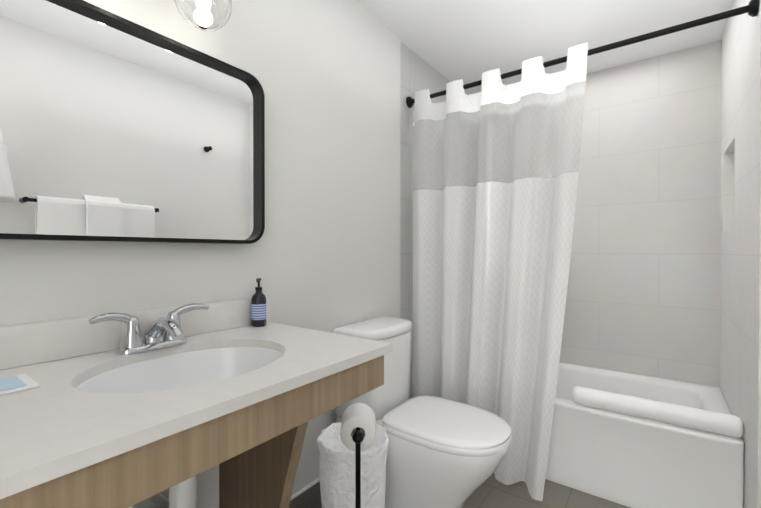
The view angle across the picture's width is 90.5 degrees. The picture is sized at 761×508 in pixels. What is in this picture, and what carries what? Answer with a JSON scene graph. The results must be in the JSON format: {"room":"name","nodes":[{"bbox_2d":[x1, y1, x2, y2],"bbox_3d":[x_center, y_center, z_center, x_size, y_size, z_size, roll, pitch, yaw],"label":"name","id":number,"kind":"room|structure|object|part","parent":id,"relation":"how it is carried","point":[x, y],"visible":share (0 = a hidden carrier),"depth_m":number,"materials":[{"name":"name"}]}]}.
{"room":"bathroom","nodes":[
{"label":"bathroom","id":0,"kind":"room"},
{"bbox_2d":[0,0,473,507],"bbox_3d":[-0.295,-0.019,1.566,0.132,2.225,3.450,0,0,36],"label":"wall","id":1,"kind":"structure","parent":0,"point":[322,253],"depth_m":1.46,"materials":[{"name":"white paint"}]},
{"bbox_2d":[0,0,264,243],"bbox_3d":[-0.624,-0.303,0.962,0.045,0.544,0.750,0,0,36],"label":"mirror","id":2,"kind":"object","parent":1,"relation":"attached to","point":[115,127],"visible":1,"depth_m":0.93,"materials":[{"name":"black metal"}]},
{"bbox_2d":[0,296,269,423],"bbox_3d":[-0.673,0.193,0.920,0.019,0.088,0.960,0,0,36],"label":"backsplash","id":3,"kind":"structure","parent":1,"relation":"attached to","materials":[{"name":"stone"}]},
{"bbox_2d":[174,0,231,31],"bbox_3d":[-0.592,-0.748,0.886,0.184,0.282,0.484,0,0,36],"label":"sconce","id":4,"kind":"object","parent":1,"relation":"attached to","point":[208,15],"visible":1,"depth_m":0.98,"materials":[{"name":"clear glass"}]},
{"bbox_2d":[290,478,319,500],"bbox_3d":[-0.539,0.907,1.117,0.012,0.007,2.189,0,0,36],"label":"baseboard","id":5,"kind":"structure","parent":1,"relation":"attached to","point":[302,490],"depth_m":1.45,"materials":[{"name":"white plastic"}]},
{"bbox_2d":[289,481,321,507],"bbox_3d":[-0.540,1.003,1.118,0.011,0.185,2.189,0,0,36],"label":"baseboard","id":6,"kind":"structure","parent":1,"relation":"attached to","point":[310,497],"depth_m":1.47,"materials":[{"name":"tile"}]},
{"bbox_2d":[406,0,758,500],"bbox_3d":[0.708,0.101,1.675,1.373,1.933,0.118,0,0,36],"label":"shower curtain","id":7,"kind":"object","parent":1,"relation":"attached to","point":[491,263],"visible":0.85,"depth_m":1.77,"materials":[{"name":"white fabric"}]},
{"bbox_3d":[0.710,-0.833,1.672,1.373,0.060,0.060,0,0,36],"label":"curtain rod","id":8,"kind":"part","parent":7,"relation":"part of","materials":[{"name":"black metal"}]},
{"bbox_2d":[354,0,732,94],"bbox_3d":[0.346,-1.179,1.087,1.722,0.100,3.450,0,0,36],"label":"ceiling","id":9,"kind":"structure","parent":0,"point":[468,41],"depth_m":1.91,"materials":[{"name":"white paint"}]},
{"bbox_2d":[463,473,629,507],"bbox_3d":[0.346,1.146,1.101,1.722,0.100,3.450,0,0,36],"label":"floor","id":10,"kind":"structure","parent":0,"point":[491,491],"depth_m":1.69,"materials":[{"name":"tile"}]},
{"bbox_2d":[0,296,392,507],"bbox_3d":[-0.467,0.616,0.771,0.532,0.961,0.960,0,0,36],"label":"bathroom vanity","id":11,"kind":"object","parent":10,"relation":"on","point":[140,409],"visible":1,"depth_m":0.77,"materials":[{"name":"stone"}]},
{"bbox_2d":[0,373,39,394],"bbox_3d":[-0.695,0.235,0.651,0.110,0.005,0.140,0,0,36],"label":"card","id":12,"kind":"object","parent":11,"relation":"on","point":[15,383],"visible":1,"depth_m":0.68,"materials":[{"name":"white"}]},
{"bbox_2d":[88,303,208,355],"bbox_3d":[-0.529,0.185,0.920,0.167,0.101,0.276,0,0,36],"label":"faucet","id":13,"kind":"object","parent":11,"relation":"on","point":[154,342],"depth_m":0.91,"materials":[{"name":"silver metal"}]},
{"bbox_2d":[251,278,265,326],"bbox_3d":[-0.398,0.157,1.234,0.047,0.155,0.047,0,0,36],"label":"soap bottle","id":14,"kind":"object","parent":11,"relation":"on","point":[258,308],"visible":1,"depth_m":1.22,"materials":[{"name":"black plastic"}]},
{"bbox_2d":[317,422,388,507],"bbox_3d":[-0.095,0.859,1.303,0.251,0.469,0.245,0,0,36],"label":"trash bin","id":15,"kind":"object","parent":10,"relation":"on","point":[337,473],"visible":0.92,"depth_m":1.22,"materials":[{"name":"white paper"}]},
{"bbox_2d":[340,403,375,507],"bbox_3d":[-0.066,0.780,1.107,0.174,0.629,0.185,0,0,36],"label":"toilet paper stand","id":16,"kind":"object","parent":10,"relation":"on","point":[358,431],"visible":1,"depth_m":1.08,"materials":[{"name":"black metal"}]},
{"bbox_2d":[332,317,511,507],"bbox_3d":[0.166,0.698,1.501,0.679,0.789,0.395,0,0,36],"label":"toilet","id":17,"kind":"object","parent":10,"relation":"on","point":[444,453],"visible":0.83,"depth_m":1.39,"materials":[{"name":"white ceramic"}]},
{"bbox_3d":[-0.018,0.508,1.644,0.212,0.330,0.376,0,0,36],"label":"tank","id":18,"kind":"part","parent":17,"relation":"part of","materials":[{"name":"white ceramic"}]},
{"bbox_3d":[-0.015,0.322,1.641,0.216,0.039,0.380,0,0,36],"label":"lid","id":19,"kind":"part","parent":17,"relation":"part of","materials":[{"name":"white ceramic"}]},
{"bbox_3d":[0.260,0.644,1.440,0.455,0.047,0.350,0,0,36],"label":"seat","id":20,"kind":"part","parent":17,"relation":"part of","materials":[{"name":"white ceramic"}]},
{"bbox_2d":[545,361,743,507],"bbox_3d":[1.032,0.897,2.121,1.375,0.384,0.749,0,0,36],"label":"bathtub","id":21,"kind":"object","parent":10,"relation":"on","point":[630,461],"visible":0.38,"depth_m":1.65,"materials":[{"name":"white ceramic"}]},
{"bbox_2d":[572,386,742,436],"bbox_3d":[1.148,0.664,1.617,0.585,0.082,0.082,0,0,36],"label":"bath mat","id":22,"kind":"object","parent":21,"relation":"on","point":[705,420],"visible":0.94,"depth_m":1.57,"materials":[{"name":"white fabric"}]},
{"bbox_2d":[474,40,721,387],"bbox_3d":[1.291,-0.025,2.466,1.377,2.225,0.120,0,0,36],"label":"wall","id":23,"kind":"structure","parent":0,"point":[643,292],"depth_m":2.21,"materials":[{"name":"tile"}]},
{"bbox_2d":[720,0,760,507],"bbox_3d":[1.651,-0.020,1.605,0.225,2.225,1.080,0,0,36],"label":"wall","id":24,"kind":"structure","parent":0,"point":[740,309],"depth_m":1.47,"materials":[{"name":"tile"}]}
]}

